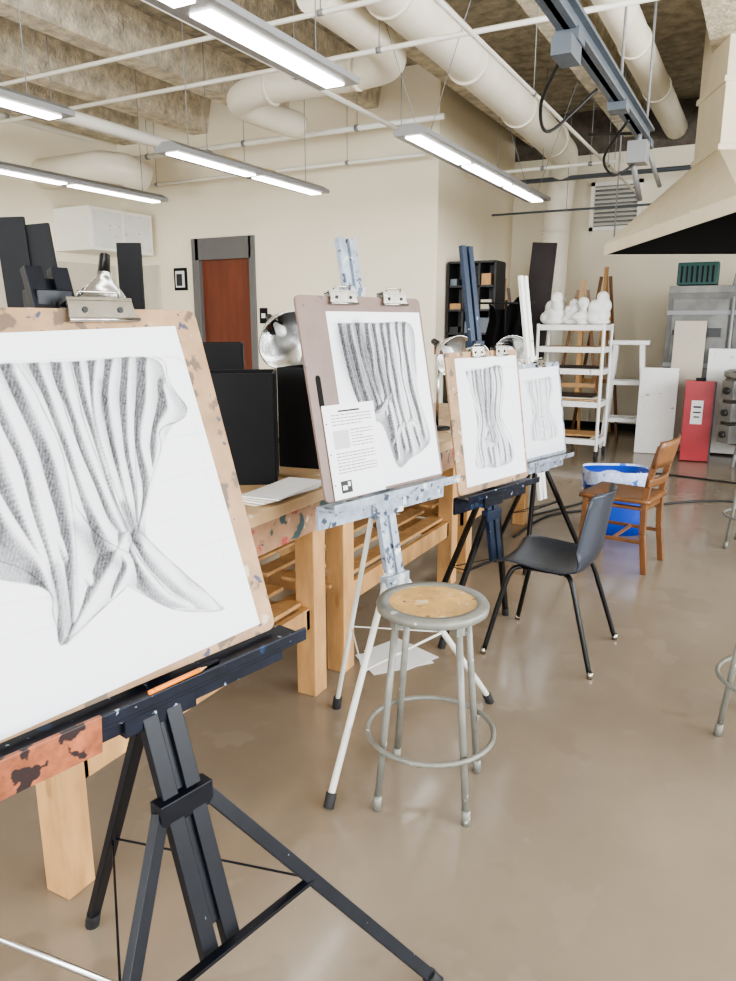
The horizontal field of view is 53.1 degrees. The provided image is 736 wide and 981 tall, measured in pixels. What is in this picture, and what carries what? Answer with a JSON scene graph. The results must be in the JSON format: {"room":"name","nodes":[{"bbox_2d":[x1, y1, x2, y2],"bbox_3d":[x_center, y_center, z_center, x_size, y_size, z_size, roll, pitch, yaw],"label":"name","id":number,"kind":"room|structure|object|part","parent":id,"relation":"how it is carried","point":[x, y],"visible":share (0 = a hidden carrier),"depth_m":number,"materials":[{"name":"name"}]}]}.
{"room":"art studio","nodes":[
{"label":"art studio","id":0,"kind":"room"},
{"bbox_2d":[0,112,121,286],"bbox_3d":[-6.240,-2.012,5.964,0.200,4.300,11.600,7,15,27],"label":"wall","id":1,"kind":"structure","parent":0,"point":[20,144],"depth_m":9.34,"materials":[{"name":"paint"}]},
{"bbox_2d":[0,263,6,306],"bbox_3d":[-4.380,-2.054,9.280,0.038,1.700,1.070,7,15,27],"label":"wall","id":2,"kind":"structure","parent":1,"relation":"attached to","point":[3,303],"depth_m":8.99,"materials":[{"name":"beige paint"}]},
{"bbox_2d":[57,261,116,294],"bbox_3d":[-3.864,-2.270,10.226,0.038,1.700,1.070,7,15,27],"label":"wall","id":3,"kind":"structure","parent":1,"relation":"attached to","point":[81,274],"depth_m":9.98,"materials":[{"name":"beige paint"}]},
{"bbox_2d":[31,150,152,190],"bbox_3d":[-3.365,-3.886,9.085,1.608,0.496,0.565,7,15,27],"label":"ventilation duct","id":4,"kind":"object","parent":1,"relation":"attached to","point":[124,169],"visible":0.84,"depth_m":8.78,"materials":[{"name":"metal"}]},
{"bbox_2d":[53,205,153,256],"bbox_3d":[-3.536,-3.464,9.908,0.658,0.530,1.100,7,15,27],"label":"upper cabinet","id":5,"kind":"object","parent":1,"relation":"attached to","point":[85,229],"visible":0.78,"depth_m":9.53,"materials":[{"name":"paint"}]},
{"bbox_2d":[117,64,515,402],"bbox_3d":[-0.707,-3.125,10.824,4.890,4.300,2.800,7,15,27],"label":"wall","id":6,"kind":"structure","parent":0,"point":[407,218],"depth_m":9.09,"materials":[{"name":"paint"}]},
{"bbox_2d":[143,265,161,309],"bbox_3d":[-3.215,-2.381,10.711,0.600,1.700,0.038,7,15,27],"label":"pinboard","id":7,"kind":"object","parent":6,"relation":"attached to","point":[151,274],"visible":0.23,"depth_m":10.50,"materials":[{"name":"beige"}]},
{"bbox_2d":[174,268,187,290],"bbox_3d":[-2.612,-2.945,10.259,0.220,0.300,0.033,7,15,27],"label":"framed picture","id":8,"kind":"object","parent":6,"relation":"attached to","point":[180,274],"visible":1,"depth_m":10.24,"materials":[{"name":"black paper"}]},
{"bbox_2d":[191,235,258,368],"bbox_3d":[-1.910,-2.111,10.156,1.050,2.620,0.180,7,15,27],"label":"frame","id":9,"kind":"object","parent":6,"relation":"attached to","point":[232,247],"visible":0.48,"depth_m":9.87,"materials":[{"name":"grey metal"}]},
{"bbox_2d":[202,258,251,368],"bbox_3d":[-1.911,-1.971,10.153,0.840,2.330,0.121,7,15,27],"label":"leaf","id":10,"kind":"object","parent":6,"relation":"attached to","point":[226,288],"visible":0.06,"depth_m":10.03,"materials":[{"name":"brown wood"}]},
{"bbox_2d":[260,308,267,322],"bbox_3d":[-1.382,-2.313,9.741,0.120,0.200,0.018,7,15,27],"label":"light switch","id":11,"kind":"object","parent":6,"relation":"attached to","point":[263,311],"visible":0.89,"depth_m":9.73,"materials":[{"name":"paint"}]},
{"bbox_2d":[0,427,735,980],"bbox_3d":[0.087,0.555,4.611,13.150,0.100,14.600,7,15,27],"label":"floor","id":12,"kind":"structure","parent":0,"point":[599,843],"depth_m":2.38,"materials":[{"name":"concrete"}]},
{"bbox_2d":[0,934,113,980],"bbox_3d":[-1.262,0.407,1.399,1.252,1.617,1.141,7,15,27],"label":"stand","id":13,"kind":"object","parent":12,"relation":"on","point":[4,940],"visible":1,"depth_m":1.67,"materials":[{"name":"metal"}]},
{"bbox_2d":[35,477,329,899],"bbox_3d":[-1.027,0.478,2.738,1.280,0.885,1.440,7,15,27],"label":"work table","id":14,"kind":"object","parent":12,"relation":"on","point":[62,801],"visible":0.26,"depth_m":2.60,"materials":[{"name":"brown wood"}]},
{"bbox_2d":[0,216,30,307],"bbox_3d":[-1.355,-0.555,2.948,0.161,1.024,0.020,-1,13,-6],"label":"panel","id":15,"kind":"object","parent":14,"relation":"on","point":[14,249],"visible":0.31,"depth_m":2.85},
{"bbox_2d":[25,223,57,278],"bbox_3d":[-1.250,-0.548,2.970,0.219,1.007,0.020,-1,13,-3],"label":"panel","id":16,"kind":"object","parent":14,"relation":"on","point":[39,236],"visible":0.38,"depth_m":2.87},
{"bbox_2d":[78,253,125,297],"bbox_3d":[-0.930,-0.404,2.653,0.212,0.871,0.247,0,13,0],"label":"lamp","id":17,"kind":"object","parent":14,"relation":"on","point":[103,280],"visible":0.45,"depth_m":2.54,"materials":[{"name":"metal"}]},
{"bbox_2d":[98,253,109,272],"bbox_3d":[-0.930,-0.740,2.588,0.060,0.187,0.100,0,13,0],"label":"socket","id":18,"kind":"object","parent":17,"relation":"attached to","point":[104,258],"depth_m":2.58,"materials":[{"name":"silver metal"}]},
{"bbox_2d":[209,369,278,484],"bbox_3d":[-0.530,-0.266,3.017,0.312,0.440,0.272,-1,13,-5],"label":"display box","id":19,"kind":"object","parent":14,"relation":"on","point":[246,398],"visible":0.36,"depth_m":2.89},
{"bbox_2d":[242,477,320,506],"bbox_3d":[-0.339,0.001,2.781,0.222,0.023,0.403,7,15,27],"label":"paper stack","id":20,"kind":"object","parent":14,"relation":"on","point":[287,487],"visible":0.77,"depth_m":2.73,"materials":[{"name":"white paper"}]},
{"bbox_2d":[0,265,443,980],"bbox_3d":[-0.439,0.401,1.443,0.823,1.632,0.971,11,17,39],"label":"easel","id":21,"kind":"object","parent":12,"relation":"on","point":[156,722],"visible":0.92,"depth_m":1.42,"materials":[{"name":"black metal"}]},
{"bbox_2d":[0,715,102,800],"bbox_3d":[-0.512,0.423,1.149,0.014,0.070,0.210,11,17,39],"label":"block","id":22,"kind":"object","parent":21,"relation":"on","point":[28,766],"visible":1,"depth_m":1.16,"materials":[{"name":"orange wood"}]},
{"bbox_2d":[0,290,273,742],"bbox_3d":[-0.510,-0.006,1.361,0.041,0.748,0.664,-14,1,42],"label":"board","id":23,"kind":"object","parent":21,"relation":"on","point":[129,558],"depth_m":1.38,"materials":[{"name":"white paper"}]},
{"bbox_2d":[148,666,206,694],"bbox_3d":[-0.347,0.346,1.351,0.009,0.009,0.130,10,16,37],"label":"pencil","id":24,"kind":"object","parent":21,"relation":"on","point":[198,670],"visible":1,"depth_m":1.34,"materials":[{"name":"brown wood"}]},
{"bbox_2d":[195,659,219,668],"bbox_3d":[-0.315,0.343,1.443,0.050,0.010,0.010,-12,18,-43],"label":"stick","id":25,"kind":"object","parent":21,"relation":"on","point":[214,662],"visible":0.73,"depth_m":1.44,"materials":[{"name":"black"}]},
{"bbox_2d":[258,432,457,671],"bbox_3d":[-0.326,0.184,4.025,1.280,0.885,1.450,7,15,27],"label":"work table","id":26,"kind":"object","parent":12,"relation":"on","point":[440,527],"visible":0.25,"depth_m":3.47,"materials":[{"name":"brown wood"}]},
{"bbox_2d":[116,243,144,308],"bbox_3d":[-1.100,-0.660,3.491,0.110,0.980,0.020,0,13,-1],"label":"panel","id":27,"kind":"object","parent":26,"relation":"on","point":[129,255],"visible":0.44,"depth_m":3.40,"materials":[{"name":"black"}]},
{"bbox_2d":[202,342,244,368],"bbox_3d":[-0.760,-0.427,3.493,0.352,0.540,0.232,-2,13,-8],"label":"display box","id":28,"kind":"object","parent":26,"relation":"on","point":[219,355],"visible":0.16,"depth_m":3.35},
{"bbox_2d":[259,311,301,439],"bbox_3d":[-0.452,-0.589,3.869,0.333,0.689,0.343,-8,15,-31],"label":"lamp","id":29,"kind":"object","parent":26,"relation":"on","point":[279,343],"visible":0.66,"depth_m":3.86,"materials":[{"name":"metal"}]},
{"bbox_2d":[266,314,285,336],"bbox_3d":[-0.483,-0.867,3.856,0.060,0.118,0.182,-8,15,-31],"label":"socket","id":30,"kind":"object","parent":29,"relation":"attached to","point":[276,328],"depth_m":3.85,"materials":[{"name":"metal"}]},
{"bbox_2d":[277,364,318,468],"bbox_3d":[-0.260,-0.342,3.348,0.212,0.440,0.252,5,14,19],"label":"display box","id":31,"kind":"object","parent":26,"relation":"on","point":[297,447],"visible":0.52,"depth_m":3.24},
{"bbox_2d":[355,638,437,674],"bbox_3d":[0.114,0.775,3.406,0.345,0.003,0.306,-10,16,-37],"label":"loose paper","id":32,"kind":"object","parent":12,"relation":"on","point":[417,656],"visible":0.64,"depth_m":3.41,"materials":[{"name":"white paper"}]},
{"bbox_2d":[316,237,493,809],"bbox_3d":[0.030,0.036,2.632,0.465,1.809,0.951,12,17,42],"label":"easel","id":33,"kind":"object","parent":12,"relation":"on","point":[382,506],"visible":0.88,"depth_m":2.57,"materials":[{"name":"white metal"}]},
{"bbox_2d":[293,285,442,502],"bbox_3d":[0.023,-0.351,2.549,0.041,0.698,0.615,-4,7,44],"label":"board","id":34,"kind":"object","parent":33,"relation":"on","point":[365,363],"depth_m":2.51,"materials":[{"name":"white paper"}]},
{"bbox_2d":[365,581,495,826],"bbox_3d":[0.203,0.671,2.380,0.432,0.672,0.432,-7,15,-29],"label":"stool","id":35,"kind":"object","parent":12,"relation":"on","point":[430,606],"visible":1,"depth_m":2.29,"materials":[{"name":"grey paint"}]},
{"bbox_3d":[0.203,0.358,2.308,0.354,0.031,0.354,-7,15,-29],"label":"seat","id":36,"kind":"part","parent":35,"relation":"part of","materials":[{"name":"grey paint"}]},
{"bbox_2d":[397,403,528,572],"bbox_3d":[0.381,-0.113,5.320,1.280,0.885,1.440,7,15,27],"label":"work table","id":37,"kind":"object","parent":12,"relation":"on","point":[429,507],"visible":0.1,"depth_m":4.71,"materials":[{"name":"brown wood"}]},
{"bbox_2d":[431,335,467,430],"bbox_3d":[0.452,-0.637,4.367,0.253,0.560,0.280,-8,15,-31],"label":"lamp","id":38,"kind":"object","parent":37,"relation":"on","point":[456,343],"visible":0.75,"depth_m":4.33,"materials":[{"name":"metal"}]},
{"bbox_2d":[431,338,453,353],"bbox_3d":[0.437,-0.845,4.343,0.060,0.103,0.186,-8,15,-31],"label":"socket","id":39,"kind":"object","parent":38,"relation":"attached to","point":[447,348],"depth_m":4.33,"materials":[{"name":"metal"}]},
{"bbox_2d":[444,260,505,402],"bbox_3d":[1.286,-1.625,8.948,0.604,2.212,0.350,7,15,27],"label":"cube shelf","id":40,"kind":"object","parent":12,"relation":"on","point":[490,274],"visible":0.28,"depth_m":8.74,"materials":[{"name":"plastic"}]},
{"bbox_2d":[438,245,539,648],"bbox_3d":[0.488,-0.209,3.562,0.448,1.866,0.600,12,17,42],"label":"easel","id":41,"kind":"object","parent":12,"relation":"on","point":[488,499],"visible":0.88,"depth_m":3.49,"materials":[{"name":"metal"}]},
{"bbox_2d":[444,343,527,495],"bbox_3d":[0.566,-0.351,3.455,0.040,0.668,0.585,0,9,44],"label":"board","id":42,"kind":"object","parent":41,"relation":"on","point":[484,392],"depth_m":3.43,"materials":[{"name":"white paper"}]},
{"bbox_2d":[496,335,524,364],"bbox_3d":[0.982,-0.819,5.192,0.253,0.547,0.272,0,13,-2],"label":"lamp","id":43,"kind":"object","parent":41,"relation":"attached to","point":[512,342],"visible":0.3,"depth_m":5.11,"materials":[{"name":"metal"}]},
{"bbox_2d":[504,343,512,349],"bbox_3d":[0.981,-1.003,5.174,0.060,0.089,0.188,0,13,-2],"label":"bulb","id":44,"kind":"object","parent":43,"relation":"attached to","point":[509,345],"depth_m":5.16,"materials":[{"name":"white glass"}]},
{"bbox_2d":[479,297,534,350],"bbox_3d":[1.504,-1.247,8.189,0.476,1.804,0.402,-5,14,-23],"label":"coat rack","id":45,"kind":"object","parent":12,"relation":"on","point":[505,322],"visible":0.44,"depth_m":8.08,"materials":[{"name":"black fabric"}]},
{"bbox_2d":[504,278,510,308],"bbox_3d":[1.767,-1.793,10.009,0.675,2.074,0.580,0,13,-1],"label":"easel","id":46,"kind":"object","parent":12,"relation":"on","point":[508,289],"visible":0.1,"depth_m":9.59,"materials":[{"name":"brown wood"}]},
{"bbox_2d":[502,275,577,574],"bbox_3d":[1.044,-0.445,4.731,0.484,1.807,0.733,12,17,42],"label":"easel","id":47,"kind":"object","parent":12,"relation":"on","point":[540,468],"visible":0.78,"depth_m":4.66,"materials":[{"name":"white metal"}]},
{"bbox_2d":[518,357,565,461],"bbox_3d":[1.088,-0.521,4.671,0.040,0.633,0.580,0,9,44],"label":"board","id":48,"kind":"object","parent":47,"relation":"on","point":[540,384],"depth_m":4.68,"materials":[{"name":"white paper"}]},
{"bbox_2d":[528,242,557,359],"bbox_3d":[2.092,-1.854,9.320,0.446,2.471,0.153,5,14,22],"label":"panel","id":49,"kind":"object","parent":12,"relation":"on","point":[543,255],"visible":0.49,"depth_m":9.15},
{"bbox_2d":[480,482,617,679],"bbox_3d":[0.876,0.358,3.450,0.522,0.803,0.500,8,15,30],"label":"plastic chair","id":50,"kind":"object","parent":12,"relation":"on","point":[537,553],"visible":1,"depth_m":3.36,"materials":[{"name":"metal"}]},
{"bbox_2d":[535,324,613,460],"bbox_3d":[2.343,-1.151,8.474,0.756,1.500,0.560,7,15,27],"label":"trolley","id":51,"kind":"object","parent":12,"relation":"on","point":[569,399],"visible":0.67,"depth_m":8.26,"materials":[{"name":"white metal"}]},
{"bbox_2d":[540,292,563,324],"bbox_3d":[2.111,-2.072,8.389,0.202,0.373,0.278,-8,15,-32],"label":"bust","id":52,"kind":"object","parent":51,"relation":"on","point":[553,314],"visible":0.96,"depth_m":8.31,"materials":[{"name":"white ceramic"}]},
{"bbox_2d":[563,299,579,324],"bbox_3d":[2.304,-2.028,8.371,0.216,0.290,0.157,8,15,33],"label":"bust","id":53,"kind":"object","parent":51,"relation":"on","point":[569,311],"visible":0.71,"depth_m":8.32,"materials":[{"name":"white ceramic"}]},
{"bbox_2d":[572,297,588,324],"bbox_3d":[2.395,-1.994,8.186,0.231,0.307,0.149,2,13,11],"label":"bust","id":54,"kind":"object","parent":51,"relation":"on","point":[580,317],"visible":0.94,"depth_m":8.15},
{"bbox_2d":[587,291,611,324],"bbox_3d":[2.554,-2.016,8.147,0.278,0.373,0.202,-3,13,-12],"label":"bust","id":55,"kind":"object","parent":51,"relation":"on","point":[599,309],"visible":0.96,"depth_m":8.09,"materials":[{"name":"white ceramic"}]},
{"bbox_2d":[560,280,599,445],"bbox_3d":[2.712,-1.625,9.388,0.675,2.024,0.580,5,14,22],"label":"easel","id":56,"kind":"object","parent":12,"relation":"on","point":[578,384],"visible":0.45,"depth_m":9.14,"materials":[{"name":"brown wood"}]},
{"bbox_2d":[571,267,617,437],"bbox_3d":[3.257,-1.872,10.018,0.675,2.224,0.580,10,17,38],"label":"easel","id":57,"kind":"object","parent":12,"relation":"on","point":[608,287],"visible":0.57,"depth_m":9.80,"materials":[{"name":"brown wood"}]},
{"bbox_2d":[582,463,649,535],"bbox_3d":[1.830,0.067,5.453,0.493,0.475,0.385,1,13,5],"label":"recycling bin","id":58,"kind":"object","parent":12,"relation":"on","point":[592,473],"visible":0.58,"depth_m":5.33,"materials":[{"name":"blue plastic"}]},
{"bbox_2d":[513,500,732,537],"bbox_3d":[2.585,0.146,6.136,3.489,0.018,0.477,-5,14,-21],"label":"power cable","id":59,"kind":"object","parent":12,"relation":"on","point":[571,511],"visible":0.62,"depth_m":6.04,"materials":[{"name":"brown rubber"}]},
{"bbox_2d":[599,340,650,447],"bbox_3d":[3.171,-1.184,9.060,0.515,1.307,0.370,5,14,22],"label":"shelf rack","id":60,"kind":"object","parent":12,"relation":"on","point":[610,418],"visible":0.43,"depth_m":8.93,"materials":[{"name":"metal"}]},
{"bbox_2d":[577,434,680,574],"bbox_3d":[1.668,0.059,4.691,0.512,0.834,0.426,10,16,36],"label":"chair","id":61,"kind":"object","parent":12,"relation":"on","point":[647,496],"visible":0.81,"depth_m":4.56,"materials":[{"name":"brown wood"}]},
{"bbox_3d":[1.636,0.021,4.706,0.432,0.038,0.420,10,16,36],"label":"seat","id":62,"kind":"part","parent":61,"relation":"part of","materials":[{"name":"brown wood"}]},
{"bbox_2d":[533,472,735,515],"bbox_3d":[2.826,-0.009,6.814,3.226,0.018,1.608,-1,13,-5],"label":"power cable","id":63,"kind":"object","parent":12,"relation":"on","point":[543,512],"visible":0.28,"depth_m":7.12,"materials":[{"name":"rubber"}]},
{"bbox_2d":[634,367,679,453],"bbox_3d":[3.388,-0.935,8.650,0.420,0.997,0.129,5,14,22],"label":"panel","id":64,"kind":"object","parent":12,"relation":"on","point":[658,387],"visible":0.8,"depth_m":8.63,"materials":[{"name":"white paint"}]},
{"bbox_2d":[671,321,706,450],"bbox_3d":[3.723,-1.215,8.653,0.340,1.519,0.093,7,15,27],"label":"panel","id":65,"kind":"object","parent":12,"relation":"on","point":[689,336],"visible":0.51,"depth_m":8.57,"materials":[{"name":"white"}]},
{"bbox_2d":[678,378,716,461],"bbox_3d":[3.671,-0.797,8.204,0.305,0.910,0.229,4,14,19],"label":"case","id":66,"kind":"object","parent":12,"relation":"on","point":[700,393],"visible":1,"depth_m":8.11,"materials":[{"name":"metal"}]},
{"bbox_2d":[662,273,735,377],"bbox_3d":[4.878,-1.475,8.616,2.580,2.069,1.008,7,15,27],"label":"gas kiln","id":67,"kind":"object","parent":12,"relation":"on","point":[713,304],"visible":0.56,"depth_m":8.51,"materials":[{"name":"silver metal"}]},
{"bbox_2d":[676,261,720,285],"bbox_3d":[3.903,-2.558,8.692,0.440,0.255,0.265,7,15,27],"label":"crate","id":68,"kind":"object","parent":67,"relation":"on","point":[689,273],"visible":1,"depth_m":8.59,"materials":[{"name":"teal plastic"}]},
{"bbox_2d":[706,348,735,453],"bbox_3d":[4.103,-1.029,8.512,0.400,1.200,0.073,7,15,27],"label":"panel","id":69,"kind":"object","parent":12,"relation":"on","point":[719,360],"visible":0.49,"depth_m":8.49,"materials":[{"name":"white paint"}]},
{"bbox_2d":[713,643,735,736],"bbox_3d":[1.520,0.597,2.701,0.432,0.672,0.432,0,13,0],"label":"stool","id":70,"kind":"object","parent":12,"relation":"on","point":[719,724],"visible":1,"depth_m":2.74,"materials":[{"name":"grey paint"}]},
{"bbox_2d":[716,369,735,466],"bbox_3d":[4.220,-0.757,7.838,0.870,1.025,0.974,7,15,27],"label":"electric kiln","id":71,"kind":"object","parent":12,"relation":"on","point":[726,431],"visible":1,"depth_m":7.73,"materials":[{"name":"metal"}]},
{"bbox_2d":[722,451,735,548],"bbox_3d":[2.660,0.068,5.012,0.426,0.672,0.426,-8,15,-30],"label":"stool","id":72,"kind":"object","parent":12,"relation":"on","point":[731,517],"visible":1,"depth_m":5.03,"materials":[{"name":"grey paint"}]},
{"bbox_2d":[0,0,735,146],"bbox_3d":[0.087,-3.574,3.665,13.150,0.530,14.600,7,15,27],"label":"ceiling","id":73,"kind":"structure","parent":0,"point":[78,32],"depth_m":7.37,"materials":[{"name":"paint"}]},
{"bbox_2d":[0,0,74,120],"bbox_3d":[-2.602,-2.912,3.599,0.270,1.490,2.500,7,15,27],"label":"pendant light fixture","id":74,"kind":"object","parent":73,"relation":"hanging from","point":[12,100],"visible":1,"depth_m":4.58,"materials":[{"name":"white metal"}]},
{"bbox_2d":[0,70,93,142],"bbox_3d":[-4.355,-3.754,5.815,0.074,0.837,5.400,7,15,27],"label":"ceiling pipe","id":75,"kind":"object","parent":73,"relation":"hanging from","point":[3,115],"depth_m":7.71,"materials":[{"name":"white metal"}]},
{"bbox_2d":[0,69,167,202],"bbox_3d":[-2.916,-3.684,6.969,0.270,1.490,2.510,7,15,27],"label":"pendant light fixture","id":76,"kind":"object","parent":73,"relation":"hanging from","point":[8,169],"visible":0.88,"depth_m":7.19,"materials":[{"name":"white metal"}]},
{"bbox_2d":[58,34,294,177],"bbox_3d":[-2.737,-3.440,5.295,0.136,1.218,7.900,7,15,27],"label":"ceiling pipe","id":77,"kind":"object","parent":73,"relation":"hanging from","point":[81,119],"depth_m":6.40,"materials":[{"name":"white metal"}]},
{"bbox_2d":[0,0,388,86],"bbox_3d":[-0.296,-3.409,4.493,11.350,0.920,0.040,7,15,27],"label":"ceiling pipe","id":78,"kind":"object","parent":73,"relation":"hanging from","point":[320,12],"depth_m":5.12,"materials":[{"name":"white metal"}]},
{"bbox_2d":[154,21,329,194],"bbox_3d":[-1.043,-3.590,6.561,0.270,1.490,2.250,7,15,27],"label":"pendant light fixture","id":79,"kind":"object","parent":73,"relation":"hanging from","point":[172,149],"visible":0.91,"depth_m":6.38,"materials":[{"name":"white metal"}]},
{"bbox_2d":[144,0,359,90],"bbox_3d":[-0.744,-2.765,2.956,0.270,1.490,2.480,7,15,27],"label":"pendant light fixture","id":80,"kind":"object","parent":73,"relation":"hanging from","point":[224,20],"visible":1,"depth_m":3.47,"materials":[{"name":"white metal"}]},
{"bbox_2d":[141,0,401,129],"bbox_3d":[-0.543,-3.551,5.351,0.054,1.027,6.100,7,15,27],"label":"ceiling pipe","id":81,"kind":"object","parent":73,"relation":"hanging from","point":[334,96],"depth_m":5.97,"materials":[{"name":"white metal"}]},
{"bbox_2d":[149,126,425,186],"bbox_3d":[-1.523,-4.389,9.004,4.850,1.025,0.049,7,15,27],"label":"ceiling pipe","id":82,"kind":"object","parent":73,"relation":"hanging from","point":[347,162],"depth_m":8.66,"materials":[{"name":"white metal"}]},
{"bbox_2d":[133,113,444,159],"bbox_3d":[-1.484,-4.474,8.732,5.150,0.737,0.074,7,15,27],"label":"ceiling pipe","id":83,"kind":"object","parent":73,"relation":"hanging from","point":[440,116],"depth_m":8.32,"materials":[{"name":"white metal"}]},
{"bbox_2d":[226,0,406,138],"bbox_3d":[-0.462,-3.624,6.435,1.206,0.305,3.411,-5,14,-21],"label":"ventilation duct","id":84,"kind":"object","parent":73,"relation":"attached to","point":[256,100],"visible":0.84,"depth_m":6.31,"materials":[{"name":"metal"}]},
{"bbox_2d":[0,0,657,123],"bbox_3d":[0.079,-3.576,5.180,11.350,0.902,0.044,7,15,27],"label":"ceiling pipe","id":85,"kind":"object","parent":73,"relation":"hanging from","point":[623,3],"depth_m":5.29,"materials":[{"name":"white metal"}]},
{"bbox_2d":[357,0,577,364],"bbox_3d":[1.235,-2.183,7.593,0.595,3.905,6.492,7,15,27],"label":"ventilation duct","id":86,"kind":"object","parent":73,"relation":"hanging from","point":[472,67],"visible":0.68,"depth_m":6.86,"materials":[{"name":"metal"}]},
{"bbox_2d":[385,0,578,202],"bbox_3d":[1.097,-3.586,6.539,1.105,1.491,3.400,7,15,27],"label":"pendant light fixture","id":87,"kind":"object","parent":73,"relation":"hanging from","point":[416,135],"visible":0.84,"depth_m":6.03,"materials":[{"name":"white metal"}]},
{"bbox_2d":[433,0,635,193],"bbox_3d":[1.248,-3.520,5.426,0.040,1.120,9.900,7,15,27],"label":"ceiling pipe","id":88,"kind":"object","parent":73,"relation":"hanging from","point":[440,3],"depth_m":5.21,"materials":[{"name":"white metal"}]},
{"bbox_2d":[468,68,623,176],"bbox_3d":[2.018,-4.222,8.389,1.800,1.075,0.049,7,15,27],"label":"ceiling pipe","id":89,"kind":"object","parent":73,"relation":"hanging from","point":[590,163],"depth_m":8.38,"materials":[{"name":"white metal"}]},
{"bbox_2d":[492,96,650,215],"bbox_3d":[3.809,-4.070,8.493,4.900,1.417,0.035,7,15,27],"label":"ceiling pipe","id":90,"kind":"object","parent":73,"relation":"hanging from","point":[646,204],"depth_m":9.25,"materials":[{"name":"grey metal"}]},
{"bbox_2d":[535,0,661,201],"bbox_3d":[0.923,-2.817,3.911,0.675,1.814,5.709,7,15,27],"label":"rail","id":91,"kind":"object","parent":73,"relation":"hanging from","point":[576,41],"visible":1,"depth_m":4.51,"materials":[{"name":"grey metal"}]},
{"bbox_2d":[520,125,690,183],"bbox_3d":[4.924,-4.249,8.309,6.800,0.987,0.074,7,15,27],"label":"ceiling pipe","id":92,"kind":"object","parent":73,"relation":"hanging from","point":[684,167],"depth_m":9.38,"materials":[{"name":"grey metal"}]},
{"bbox_2d":[591,0,687,138],"bbox_3d":[2.215,-3.926,6.258,0.296,0.296,7.400,7,15,27],"label":"ventilation duct","id":93,"kind":"object","parent":73,"relation":"attached to","point":[665,105],"visible":0.91,"depth_m":6.83,"materials":[{"name":"metal"}]},
{"bbox_2d":[604,26,735,254],"bbox_3d":[3.729,-3.117,5.861,2.692,2.100,3.210,1,13,2],"label":"exhaust hood","id":94,"kind":"object","parent":73,"relation":"hanging from","point":[696,215],"visible":0.91,"depth_m":6.58,"materials":[{"name":"beige metal"}]},
{"bbox_2d":[510,97,735,423],"bbox_3d":[5.621,-2.751,9.189,7.860,4.300,0.220,7,15,27],"label":"wall","id":95,"kind":"structure","parent":0,"point":[641,283],"depth_m":10.21,"materials":[{"name":"paint"}]},
{"bbox_2d":[564,420,635,430],"bbox_3d":[5.576,-0.685,9.574,7.860,0.100,0.015,7,15,27],"label":"baseboard","id":96,"kind":"structure","parent":95,"relation":"attached to","point":[567,423],"depth_m":10.74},
{"bbox_2d":[589,178,643,230],"bbox_3d":[3.372,-3.880,10.020,0.670,0.630,0.056,7,15,27],"label":"air vent","id":97,"kind":"object","parent":95,"relation":"in","point":[602,193],"visible":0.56,"depth_m":10.04,"materials":[{"name":"metal"}]}
]}

